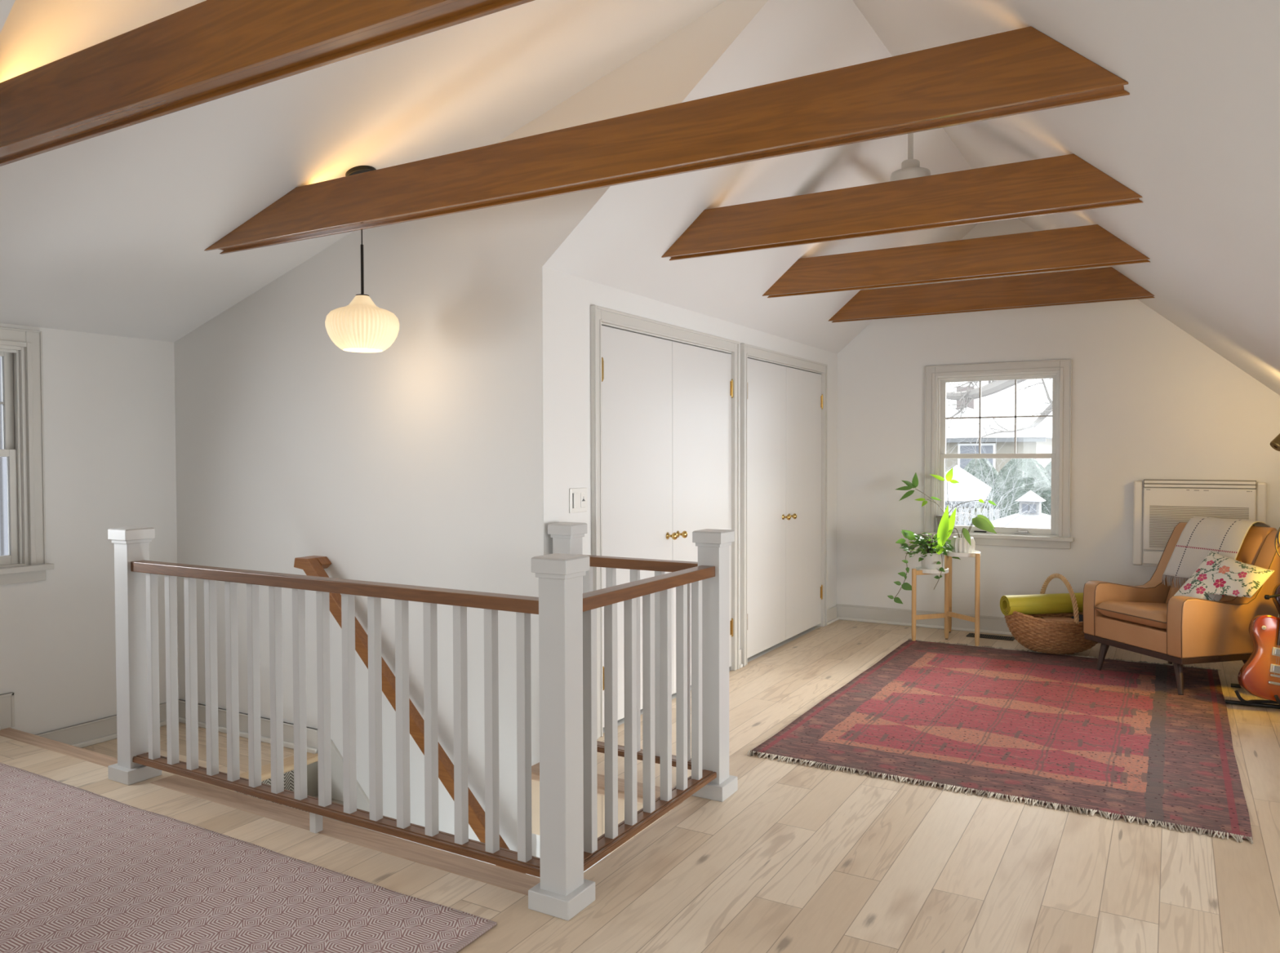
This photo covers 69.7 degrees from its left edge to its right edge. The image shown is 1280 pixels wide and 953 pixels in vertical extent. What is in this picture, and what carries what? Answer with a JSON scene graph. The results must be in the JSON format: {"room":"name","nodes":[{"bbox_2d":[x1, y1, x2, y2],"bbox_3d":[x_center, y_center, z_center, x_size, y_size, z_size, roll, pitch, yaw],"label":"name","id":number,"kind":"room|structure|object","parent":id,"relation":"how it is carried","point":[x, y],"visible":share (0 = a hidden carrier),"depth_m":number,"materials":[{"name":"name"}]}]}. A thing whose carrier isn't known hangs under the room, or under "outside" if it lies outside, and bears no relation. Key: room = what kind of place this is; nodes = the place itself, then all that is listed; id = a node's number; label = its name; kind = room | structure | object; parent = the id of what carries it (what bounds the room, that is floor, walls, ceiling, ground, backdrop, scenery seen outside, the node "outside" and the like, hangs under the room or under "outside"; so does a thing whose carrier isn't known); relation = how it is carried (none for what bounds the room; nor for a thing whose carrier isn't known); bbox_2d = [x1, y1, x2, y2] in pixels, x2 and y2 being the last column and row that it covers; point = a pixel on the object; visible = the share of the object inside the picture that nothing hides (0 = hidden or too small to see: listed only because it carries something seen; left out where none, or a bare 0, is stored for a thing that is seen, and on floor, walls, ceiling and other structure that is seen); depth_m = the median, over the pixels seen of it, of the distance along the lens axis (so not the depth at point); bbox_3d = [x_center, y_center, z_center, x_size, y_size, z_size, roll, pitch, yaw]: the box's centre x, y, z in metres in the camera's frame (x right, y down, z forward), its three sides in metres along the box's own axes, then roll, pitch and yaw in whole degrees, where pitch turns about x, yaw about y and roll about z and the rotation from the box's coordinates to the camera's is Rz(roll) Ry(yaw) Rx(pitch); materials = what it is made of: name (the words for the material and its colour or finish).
{"room":"attic loft room","nodes":[
{"label":"attic loft room","id":0,"kind":"room"},
{"bbox_2d":[0,356,8,555],"bbox_3d":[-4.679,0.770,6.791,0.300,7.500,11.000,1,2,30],"label":"window pane","id":1,"kind":"structure","parent":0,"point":[3,478],"depth_m":6.62,"materials":[{"name":"grey"}]},
{"bbox_2d":[0,323,179,734],"bbox_3d":[-3.350,0.543,4.495,0.140,2.657,2.423,1,2,30],"label":"wall","id":2,"kind":"structure","parent":0,"point":[108,401],"depth_m":4.97,"materials":[{"name":"paint"}]},
{"bbox_2d":[0,692,14,730],"bbox_3d":[-3.499,1.195,4.077,0.036,0.175,1.323,1,2,30],"label":"baseboard","id":3,"kind":"structure","parent":2,"relation":"attached to","point":[6,700],"depth_m":4.62,"materials":[{"name":"beige paint"}]},
{"bbox_2d":[0,326,54,585],"bbox_3d":[-3.349,-0.097,4.427,0.198,1.290,0.878,1,2,30],"label":"window","id":4,"kind":"structure","parent":2,"relation":"in","point":[20,349],"depth_m":4.70,"materials":[{"name":"white paint"}]},
{"bbox_2d":[0,728,117,767],"bbox_3d":[-2.697,1.289,4.300,1.200,0.032,0.095,1,2,30],"label":"trim","id":5,"kind":"structure","parent":2,"relation":"attached to","point":[80,753],"depth_m":4.31,"materials":[{"name":"brown wood"}]},
{"bbox_2d":[81,722,318,784],"bbox_3d":[-2.445,1.585,4.731,1.210,0.250,0.950,1,2,30],"label":"floor","id":6,"kind":"structure","parent":0,"point":[109,748],"depth_m":4.89,"materials":[{"name":"brown wood"}]},
{"bbox_2d":[235,761,346,823],"bbox_3d":[-1.084,2.473,3.956,1.979,1.935,0.920,1,2,30],"label":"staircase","id":7,"kind":"structure","parent":6,"relation":"attached to","point":[312,769],"depth_m":4.76,"materials":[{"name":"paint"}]},
{"bbox_2d":[0,0,726,342],"bbox_3d":[-1.647,-1.386,3.456,4.011,1.343,2.223,1,2,30],"label":"ceiling","id":8,"kind":"structure","parent":0,"point":[109,233],"depth_m":3.74,"materials":[{"name":"paint"}]},
{"bbox_2d":[0,0,534,166],"bbox_3d":[-1.006,-1.144,2.387,3.930,0.205,0.100,1,2,30],"label":"ceiling beam","id":9,"kind":"structure","parent":8,"relation":"attached to","point":[207,51],"depth_m":2.45,"materials":[{"name":"brown wood"}]},
{"bbox_2d":[324,165,399,352],"bbox_3d":[-1.247,-0.972,4.120,0.320,0.810,0.320,1,2,30],"label":"pendant lamp","id":10,"kind":"object","parent":8,"relation":"hanging from","point":[361,326],"visible":0.94,"depth_m":4.03,"materials":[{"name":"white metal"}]},
{"bbox_2d":[343,348,382,351],"bbox_3d":[-1.246,-0.573,4.130,0.172,0.004,0.172,1,2,30],"label":"diffuser","id":11,"kind":"object","parent":10,"relation":"attached to","point":[344,349],"depth_m":4.13,"materials":[{"name":"white glass"}]},
{"bbox_2d":[204,26,1129,254],"bbox_3d":[-0.376,-1.171,3.470,3.930,0.205,0.100,1,2,30],"label":"ceiling beam","id":12,"kind":"structure","parent":8,"relation":"attached to","point":[1024,70],"depth_m":3.05,"materials":[{"name":"brown wood"}]},
{"bbox_2d":[173,0,767,877],"bbox_3d":[-1.059,1.141,4.521,4.007,6.249,0.100,1,2,30],"label":"wall","id":13,"kind":"structure","parent":0,"point":[418,460],"depth_m":4.48,"materials":[{"name":"paint"}]},
{"bbox_2d":[35,699,317,754],"bbox_3d":[-2.432,1.397,4.748,1.210,0.125,0.900,1,2,30],"label":"baseboard","id":14,"kind":"structure","parent":13,"relation":"attached to","point":[103,730],"depth_m":5.01,"materials":[{"name":"beige paint"}]},
{"bbox_2d":[210,752,317,791],"bbox_3d":[-1.950,1.480,4.440,0.115,0.035,0.950,1,2,30],"label":"trim","id":15,"kind":"structure","parent":13,"relation":"attached to","point":[288,763],"depth_m":4.63,"materials":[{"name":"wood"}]},
{"bbox_2d":[317,739,390,835],"bbox_3d":[-0.747,2.681,4.310,2.170,2.676,0.018,1,2,30],"label":"trim","id":16,"kind":"structure","parent":13,"relation":"attached to","point":[337,793],"depth_m":4.74,"materials":[{"name":"beige paint"}]},
{"bbox_2d":[293,555,525,874],"bbox_3d":[-1.050,1.206,4.397,1.608,1.564,0.143,1,2,30],"label":"stair handrail","id":17,"kind":"object","parent":13,"relation":"attached to","point":[312,566],"visible":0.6,"depth_m":4.39,"materials":[{"name":"brown wood"}]},
{"bbox_2d":[0,0,978,354],"bbox_3d":[-0.340,-1.466,2.973,1.266,1.166,10.260,1,2,30],"label":"ceiling","id":18,"kind":"structure","parent":0,"point":[621,242],"depth_m":4.52,"materials":[{"name":"paint"}]},
{"bbox_2d":[661,154,1142,261],"bbox_3d":[1.043,-1.190,4.102,2.113,0.205,0.100,1,2,30],"label":"ceiling beam","id":19,"kind":"structure","parent":18,"relation":"attached to","point":[1068,183],"depth_m":3.98,"materials":[{"name":"brown wood"}]},
{"bbox_2d":[761,224,1150,297],"bbox_3d":[1.696,-1.218,5.225,2.113,0.205,0.100,1,2,30],"label":"ceiling beam","id":20,"kind":"structure","parent":18,"relation":"attached to","point":[1086,246],"depth_m":5.12,"materials":[{"name":"brown wood"}]},
{"bbox_2d":[827,266,1154,323],"bbox_3d":[2.330,-1.245,6.314,2.113,0.205,0.100,1,2,30],"label":"ceiling beam","id":21,"kind":"structure","parent":18,"relation":"attached to","point":[1108,284],"depth_m":6.22,"materials":[{"name":"brown wood"}]},
{"bbox_2d":[536,835,609,878],"bbox_3d":[-0.095,2.788,3.926,0.735,2.980,0.150,1,2,30],"label":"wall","id":22,"kind":"structure","parent":0,"point":[538,855],"depth_m":4.01,"materials":[{"name":"paint"}]},
{"bbox_2d":[531,762,689,810],"bbox_3d":[-0.147,1.294,3.847,0.775,0.034,0.135,1,2,30],"label":"trim","id":23,"kind":"structure","parent":22,"relation":"attached to","point":[535,768],"depth_m":3.78,"materials":[{"name":"brown wood"}]},
{"bbox_2d":[0,619,1279,952],"bbox_3d":[-0.467,1.438,3.085,6.280,0.280,10.000,1,2,30],"label":"floor","id":24,"kind":"structure","parent":0,"point":[802,859],"depth_m":3.08,"materials":[{"name":"brown wood"}]},
{"bbox_2d":[107,526,161,785],"bbox_3d":[-2.154,0.750,3.904,0.148,1.065,0.148,1,2,30],"label":"newel post","id":25,"kind":"object","parent":24,"relation":"on","point":[131,544],"visible":0.94,"depth_m":3.87,"materials":[{"name":"paint"}]},
{"bbox_2d":[0,763,496,952],"bbox_3d":[-1.920,1.298,2.999,2.939,0.010,0.947,1,2,30],"label":"woven rug","id":26,"kind":"object","parent":24,"relation":"on","point":[82,871],"visible":1,"depth_m":2.85,"materials":[{"name":"pink fabric"}]},
{"bbox_2d":[130,560,540,877],"bbox_3d":[-1.197,0.830,3.346,2.126,0.928,0.072,1,2,30],"label":"stair railing","id":27,"kind":"object","parent":24,"relation":"on","point":[490,851],"visible":0.91,"depth_m":3.24,"materials":[{"name":"white wood"}]},
{"bbox_2d":[150,774,540,896],"bbox_3d":[-1.138,1.307,3.381,2.060,0.032,0.118,1,2,30],"label":"trim","id":28,"kind":"structure","parent":24,"relation":"on","point":[499,877],"depth_m":3.28,"materials":[{"name":"brown wood"}]},
{"bbox_2d":[528,553,595,920],"bbox_3d":[-0.238,0.772,2.785,0.148,1.065,0.148,1,2,30],"label":"newel post","id":29,"kind":"object","parent":24,"relation":"on","point":[562,892],"visible":1,"depth_m":2.75,"materials":[{"name":"paint"}]},
{"bbox_2d":[582,565,716,871],"bbox_3d":[0.029,0.788,3.246,0.072,0.845,0.971,1,2,30],"label":"stair railing","id":30,"kind":"object","parent":29,"relation":"attached to","point":[595,849],"visible":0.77,"depth_m":3.20,"materials":[{"name":"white wood"}]},
{"bbox_2d":[547,522,587,555],"bbox_3d":[-0.322,0.741,4.107,0.148,1.065,0.148,1,2,30],"label":"newel post","id":31,"kind":"object","parent":24,"relation":"on","point":[566,537],"visible":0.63,"depth_m":4.06,"materials":[{"name":"paint"}]},
{"bbox_2d":[691,528,737,802],"bbox_3d":[0.297,0.749,3.705,0.148,1.065,0.148,1,2,30],"label":"newel post","id":32,"kind":"object","parent":24,"relation":"on","point":[713,544],"visible":0.86,"depth_m":3.66,"materials":[{"name":"paint"}]},
{"bbox_2d":[577,554,697,770],"bbox_3d":[-0.013,0.772,3.906,0.643,0.845,0.072,1,2,30],"label":"stair railing","id":33,"kind":"object","parent":32,"relation":"attached to","point":[611,564],"visible":0.23,"depth_m":3.85,"materials":[{"name":"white wood"}]},
{"bbox_2d":[911,550,980,646],"bbox_3d":[2.308,0.870,6.795,0.472,0.667,0.529,1,2,30],"label":"plant stand","id":34,"kind":"object","parent":24,"relation":"on","point":[948,615],"visible":0.92,"depth_m":6.68,"materials":[{"name":"brown wood"}]},
{"bbox_2d":[887,529,960,604],"bbox_3d":[2.104,0.662,6.770,0.492,0.542,0.330,1,2,30],"label":"trailing plant","id":35,"kind":"object","parent":34,"relation":"on","point":[929,559],"visible":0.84,"depth_m":6.72,"materials":[{"name":"green plant"}]},
{"bbox_2d":[915,566,948,574],"bbox_3d":[2.154,0.688,6.766,0.230,0.033,0.230,1,2,30],"label":"tray","id":36,"kind":"object","parent":34,"relation":"on","point":[919,571],"depth_m":6.69,"materials":[{"name":"white"}]},
{"bbox_2d":[946,550,980,557],"bbox_3d":[2.343,0.558,6.664,0.240,0.033,0.240,1,2,30],"label":"tray","id":37,"kind":"object","parent":34,"relation":"on","point":[949,553],"depth_m":6.56,"materials":[{"name":"white"}]},
{"bbox_2d":[935,506,996,555],"bbox_3d":[2.368,0.387,6.582,0.423,0.362,0.243,1,2,45],"label":"leaf plant","id":38,"kind":"object","parent":34,"relation":"on","point":[965,544],"visible":0.94,"depth_m":6.61,"materials":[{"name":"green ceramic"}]},
{"bbox_2d":[965,633,1014,641],"bbox_3d":[2.621,1.198,6.860,0.330,0.006,0.130,1,2,30],"label":"floor vent","id":39,"kind":"object","parent":24,"relation":"in","point":[970,635],"visible":0.91,"depth_m":6.85,"materials":[{"name":"grey metal"}]},
{"bbox_2d":[746,639,1253,844],"bbox_3d":[2.073,1.238,4.988,1.945,0.015,3.018,1,2,30],"label":"rug","id":40,"kind":"object","parent":24,"relation":"on","point":[1120,740],"visible":0.98,"depth_m":4.47,"materials":[{"name":"fabric"}]},
{"bbox_2d":[1082,522,1279,695],"bbox_3d":[3.316,0.762,5.612,0.816,0.924,0.770,0,1,-15],"label":"leather armchair","id":41,"kind":"object","parent":40,"relation":"on","point":[1148,619],"visible":0.66,"depth_m":5.34,"materials":[{"name":"brown leather"}]},
{"bbox_2d":[1095,601,1167,629],"bbox_3d":[3.196,0.847,5.583,0.560,0.136,0.543,0,1,-15],"label":"seat cushion","id":42,"kind":"object","parent":41,"relation":"on","point":[1108,615],"depth_m":5.56,"materials":[{"name":"orange leather"}]},
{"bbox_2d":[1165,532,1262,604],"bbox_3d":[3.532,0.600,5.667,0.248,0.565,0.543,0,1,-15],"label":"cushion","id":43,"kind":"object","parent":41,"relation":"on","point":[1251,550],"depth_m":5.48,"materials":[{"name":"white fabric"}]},
{"bbox_2d":[1161,516,1270,596],"bbox_3d":[3.564,0.481,5.672,0.378,0.442,0.470,0,1,-15],"label":"throw blanket","id":44,"kind":"object","parent":41,"relation":"on","point":[1200,535],"visible":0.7,"depth_m":5.68,"materials":[{"name":"grey fabric"}]},
{"bbox_2d":[1173,550,1274,601],"bbox_3d":[3.368,0.629,5.332,0.272,0.360,0.450,-1,1,-18],"label":"pillow","id":45,"kind":"object","parent":41,"relation":"on","point":[1218,575],"visible":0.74,"depth_m":5.31,"materials":[{"name":"fabric"}]},
{"bbox_2d":[1004,573,1098,655],"bbox_3d":[2.865,0.935,6.301,0.750,0.542,0.458,0,1,-1],"label":"wicker basket","id":46,"kind":"object","parent":24,"relation":"on","point":[1033,633],"visible":0.77,"depth_m":6.14,"materials":[{"name":"brown wicker"}]},
{"bbox_2d":[1000,592,1083,615],"bbox_3d":[2.800,0.872,6.282,0.644,0.142,0.140,0,1,-7],"label":"yoga mat","id":47,"kind":"object","parent":46,"relation":"on","point":[1058,603],"visible":0.65,"depth_m":6.23,"materials":[{"name":"yellow"}]},
{"bbox_2d":[1041,616,1074,622],"bbox_3d":[2.823,0.995,6.188,0.205,0.078,0.130,0,1,18],"label":"block","id":48,"kind":"object","parent":46,"relation":"in","point":[1046,618],"visible":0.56,"depth_m":6.17,"materials":[{"name":"brown"}]},
{"bbox_2d":[1071,614,1083,622],"bbox_3d":[2.978,0.994,6.196,0.169,0.120,0.219,1,2,30],"label":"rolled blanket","id":49,"kind":"object","parent":46,"relation":"in","point":[1081,616],"visible":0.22,"depth_m":6.15,"materials":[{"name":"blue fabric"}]},
{"bbox_2d":[1225,594,1279,709],"bbox_3d":[3.563,0.801,4.996,0.646,0.878,0.539,1,2,30],"label":"guitar stand","id":50,"kind":"object","parent":24,"relation":"on","point":[1255,703],"visible":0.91,"depth_m":4.94,"materials":[{"name":"black metal"}]},
{"bbox_2d":[1237,614,1279,702],"bbox_3d":[3.408,0.699,4.913,0.373,1.007,0.175,0,1,12],"label":"electric guitar","id":51,"kind":"object","parent":50,"relation":"on","point":[1260,677],"visible":1,"depth_m":4.89,"materials":[{"name":"brown wood"}]},
{"bbox_2d":[1274,527,1279,557],"bbox_3d":[3.542,0.359,4.892,0.269,0.287,0.073,1,2,30],"label":"coiled cable","id":52,"kind":"object","parent":51,"relation":"hanging from","point":[1277,535],"visible":1,"depth_m":4.94,"materials":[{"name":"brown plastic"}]},
{"bbox_2d":[1271,583,1279,617],"bbox_3d":[3.662,0.547,5.068,0.354,1.027,0.162,0,1,20],"label":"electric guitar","id":53,"kind":"object","parent":50,"relation":"on","point":[1276,601],"visible":0.35,"depth_m":5.11,"materials":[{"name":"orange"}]},
{"bbox_2d":[1270,433,1279,451],"bbox_3d":[3.801,0.476,4.926,0.497,1.536,0.552,0,1,-9],"label":"floor lamp","id":54,"kind":"object","parent":24,"relation":"on","point":[1275,443],"visible":1,"depth_m":5.10,"materials":[{"name":"gold metal"}]},
{"bbox_2d":[541,266,837,733],"bbox_3d":[0.303,0.150,6.076,0.750,2.350,4.199,1,2,30],"label":"wall","id":55,"kind":"structure","parent":0,"point":[567,300],"depth_m":4.32,"materials":[{"name":"paint"}]},
{"bbox_2d":[568,488,586,513],"bbox_3d":[-0.287,0.111,4.301,0.014,0.115,0.140,1,2,30],"label":"wall switch","id":56,"kind":"object","parent":55,"relation":"attached to","point":[577,496],"visible":1,"depth_m":4.29,"materials":[{"name":"white plastic"}]},
{"bbox_2d":[573,493,577,508],"bbox_3d":[-0.299,0.112,4.271,0.005,0.071,0.033,1,2,30],"label":"dimmer switch","id":57,"kind":"object","parent":56,"relation":"attached to","point":[575,495],"depth_m":4.27,"materials":[{"name":"white plastic"}]},
{"bbox_2d":[601,325,677,727],"bbox_3d":[0.001,0.243,4.784,0.094,1.972,0.758,1,2,30],"label":"door","id":58,"kind":"structure","parent":55,"relation":"in","point":[637,398],"depth_m":4.75,"materials":[{"name":"paint"}]},
{"bbox_2d":[590,305,739,739],"bbox_3d":[0.147,0.207,5.152,0.150,2.082,1.675,1,2,30],"label":"trim","id":59,"kind":"structure","parent":55,"relation":"attached to","point":[599,316],"depth_m":4.66,"materials":[{"name":"beige paint"}]},
{"bbox_2d":[671,341,733,694],"bbox_3d":[0.395,0.226,5.462,0.094,1.972,0.804,1,2,30],"label":"door","id":60,"kind":"structure","parent":55,"relation":"in","point":[702,383],"depth_m":5.40,"materials":[{"name":"paint"}]},
{"bbox_2d":[747,358,791,657],"bbox_3d":[0.876,0.205,6.288,0.094,1.972,0.738,1,2,30],"label":"door","id":61,"kind":"structure","parent":55,"relation":"in","point":[766,382],"depth_m":6.29,"materials":[{"name":"paint"}]},
{"bbox_2d":[740,343,827,666],"bbox_3d":[1.017,0.169,6.648,0.150,2.082,1.635,1,2,30],"label":"trim","id":62,"kind":"structure","parent":55,"relation":"attached to","point":[747,351],"depth_m":5.97,"materials":[{"name":"beige paint"}]},
{"bbox_2d":[739,605,839,668],"bbox_3d":[0.646,1.171,5.907,0.032,0.115,3.928,1,2,30],"label":"baseboard","id":63,"kind":"structure","parent":55,"relation":"attached to","point":[832,612],"depth_m":7.46,"materials":[{"name":"beige paint"}]},
{"bbox_2d":[785,367,822,639],"bbox_3d":[1.260,0.188,6.948,0.094,1.972,0.784,1,2,30],"label":"door","id":64,"kind":"structure","parent":55,"relation":"in","point":[804,398],"depth_m":6.92,"materials":[{"name":"paint"}]},
{"bbox_2d":[896,468,996,533],"bbox_3d":[2.349,0.182,7.083,0.740,0.508,0.251,0,1,17],"label":"plant","id":65,"kind":"object","parent":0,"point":[948,477],"visible":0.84,"depth_m":7.07,"materials":[{"name":"green plant"}]},
{"bbox_2d":[836,218,1279,617],"bbox_3d":[3.234,-0.398,6.764,3.815,3.299,0.160,1,2,30],"label":"wall","id":66,"kind":"structure","parent":0,"point":[1150,400],"depth_m":6.73,"materials":[{"name":"paint"}]},
{"bbox_2d":[835,604,1101,644],"bbox_3d":[3.190,1.139,6.718,3.615,0.128,0.032,1,2,30],"label":"baseboard","id":67,"kind":"structure","parent":66,"relation":"attached to","point":[988,624],"depth_m":7.32,"materials":[{"name":"beige paint"}]},
{"bbox_2d":[920,359,1074,549],"bbox_3d":[2.725,-0.168,7.021,1.094,1.390,0.198,1,2,30],"label":"window","id":68,"kind":"structure","parent":66,"relation":"in","point":[936,377],"depth_m":6.95,"materials":[{"name":"white paint"}]},
{"bbox_2d":[1132,479,1266,566],"bbox_3d":[3.814,0.325,6.282,0.777,0.604,0.115,1,2,30],"label":"wall heater","id":69,"kind":"object","parent":66,"relation":"attached to","point":[1159,506],"visible":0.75,"depth_m":6.29,"materials":[{"name":"white plastic"}]},
{"bbox_2d":[1149,505,1248,548],"bbox_3d":[3.788,0.351,6.235,0.575,0.295,0.005,1,2,30],"label":"grille","id":70,"kind":"object","parent":69,"relation":"attached to","point":[1163,519],"depth_m":6.30,"materials":[{"name":"beige metal"}]},
{"bbox_2d":[852,0,1279,395],"bbox_3d":[1.276,-0.937,2.046,2.469,2.187,10.260,1,2,30],"label":"ceiling","id":71,"kind":"structure","parent":0,"point":[1196,134],"depth_m":2.90,"materials":[{"name":"paint"}]},
{"bbox_2d":[889,133,931,181],"bbox_3d":[1.472,-1.674,4.884,1.292,0.649,0.835,1,2,30],"label":"pendant light","id":72,"kind":"object","parent":71,"relation":"hanging from","point":[910,168],"visible":0.22,"depth_m":4.61,"materials":[{"name":"white metal"}]},
{"label":"outside","id":73,"kind":"structure","parent":0,"visible":0},
{"bbox_3d":[12.578,4.126,21.716,80.000,0.200,130.000,1,2,30],"label":"snow","id":74,"kind":"object","parent":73,"visible":0},
{"bbox_2d":[944,465,991,521],"bbox_3d":[9.134,1.794,26.542,2.050,4.250,3.720,1,2,30],"label":"garden shed","id":75,"kind":"object","parent":74,"relation":"on","point":[961,472],"visible":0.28,"depth_m":25.34,"materials":[{"name":"grey"}]},
{"bbox_2d":[948,507,999,526],"bbox_3d":[7.201,2.386,20.790,1.900,3.350,0.070,1,2,30],"label":"picket fence","id":76,"kind":"object","parent":74,"relation":"on","point":[997,513],"visible":0.08,"depth_m":20.59,"materials":[{"name":"grey wood"}]},
{"bbox_2d":[963,458,1000,488],"bbox_3d":[10.722,1.579,29.131,2.319,4.550,1.812,1,2,30],"label":"evergreen tree","id":77,"kind":"object","parent":74,"relation":"on","point":[977,464],"visible":0.1,"depth_m":28.71,"materials":[{"name":"plant"}]},
{"bbox_2d":[944,401,1051,528],"bbox_3d":[5.732,1.307,15.126,3.264,5.782,3.879,-1,2,-28],"label":"bush","id":78,"kind":"object","parent":74,"relation":"on","point":[969,522],"visible":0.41,"depth_m":15.27,"materials":[{"name":"grey plant"}]},
{"bbox_2d":[945,386,1052,472],"bbox_3d":[13.125,-0.036,36.903,6.700,7.400,7.720,1,2,30],"label":"neighbor house","id":79,"kind":"structure","parent":74,"relation":"on","point":[1040,442],"depth_m":33.52,"materials":[{"name":"grey"}]},
{"bbox_2d":[946,378,1052,478],"bbox_3d":[6.432,0.507,14.193,5.540,7.452,2.129,0,1,25],"label":"oak tree","id":80,"kind":"object","parent":74,"relation":"on","point":[993,387],"visible":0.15,"depth_m":14.30,"materials":[{"name":"grey plant"}]},
{"bbox_2d":[998,458,1017,476],"bbox_3d":[11.929,1.599,29.237,2.325,4.500,1.777,1,2,30],"label":"evergreen tree","id":81,"kind":"object","parent":74,"relation":"on","point":[1011,461],"visible":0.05,"depth_m":29.17,"materials":[{"name":"plant"}]},
{"bbox_2d":[981,458,1051,520],"bbox_3d":[10.393,1.686,24.677,2.550,4.550,2.030,1,2,30],"label":"evergreen tree","id":82,"kind":"object","parent":74,"relation":"on","point":[1034,470],"visible":0.27,"depth_m":24.30,"materials":[{"name":"plant"}]},
{"bbox_2d":[991,490,1050,528],"bbox_3d":[8.013,2.191,19.000,5.200,3.820,4.000,1,2,30],"label":"roof","id":83,"kind":"structure","parent":74,"relation":"on","point":[1043,519],"depth_m":18.69,"materials":[{"name":"grey"}]},
{"bbox_2d":[1044,461,1051,479],"bbox_3d":[11.483,1.635,24.611,2.563,4.650,1.950,1,2,30],"label":"evergreen tree","id":84,"kind":"object","parent":74,"relation":"on","point":[1048,467],"visible":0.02,"depth_m":24.70,"materials":[{"name":"plant"}]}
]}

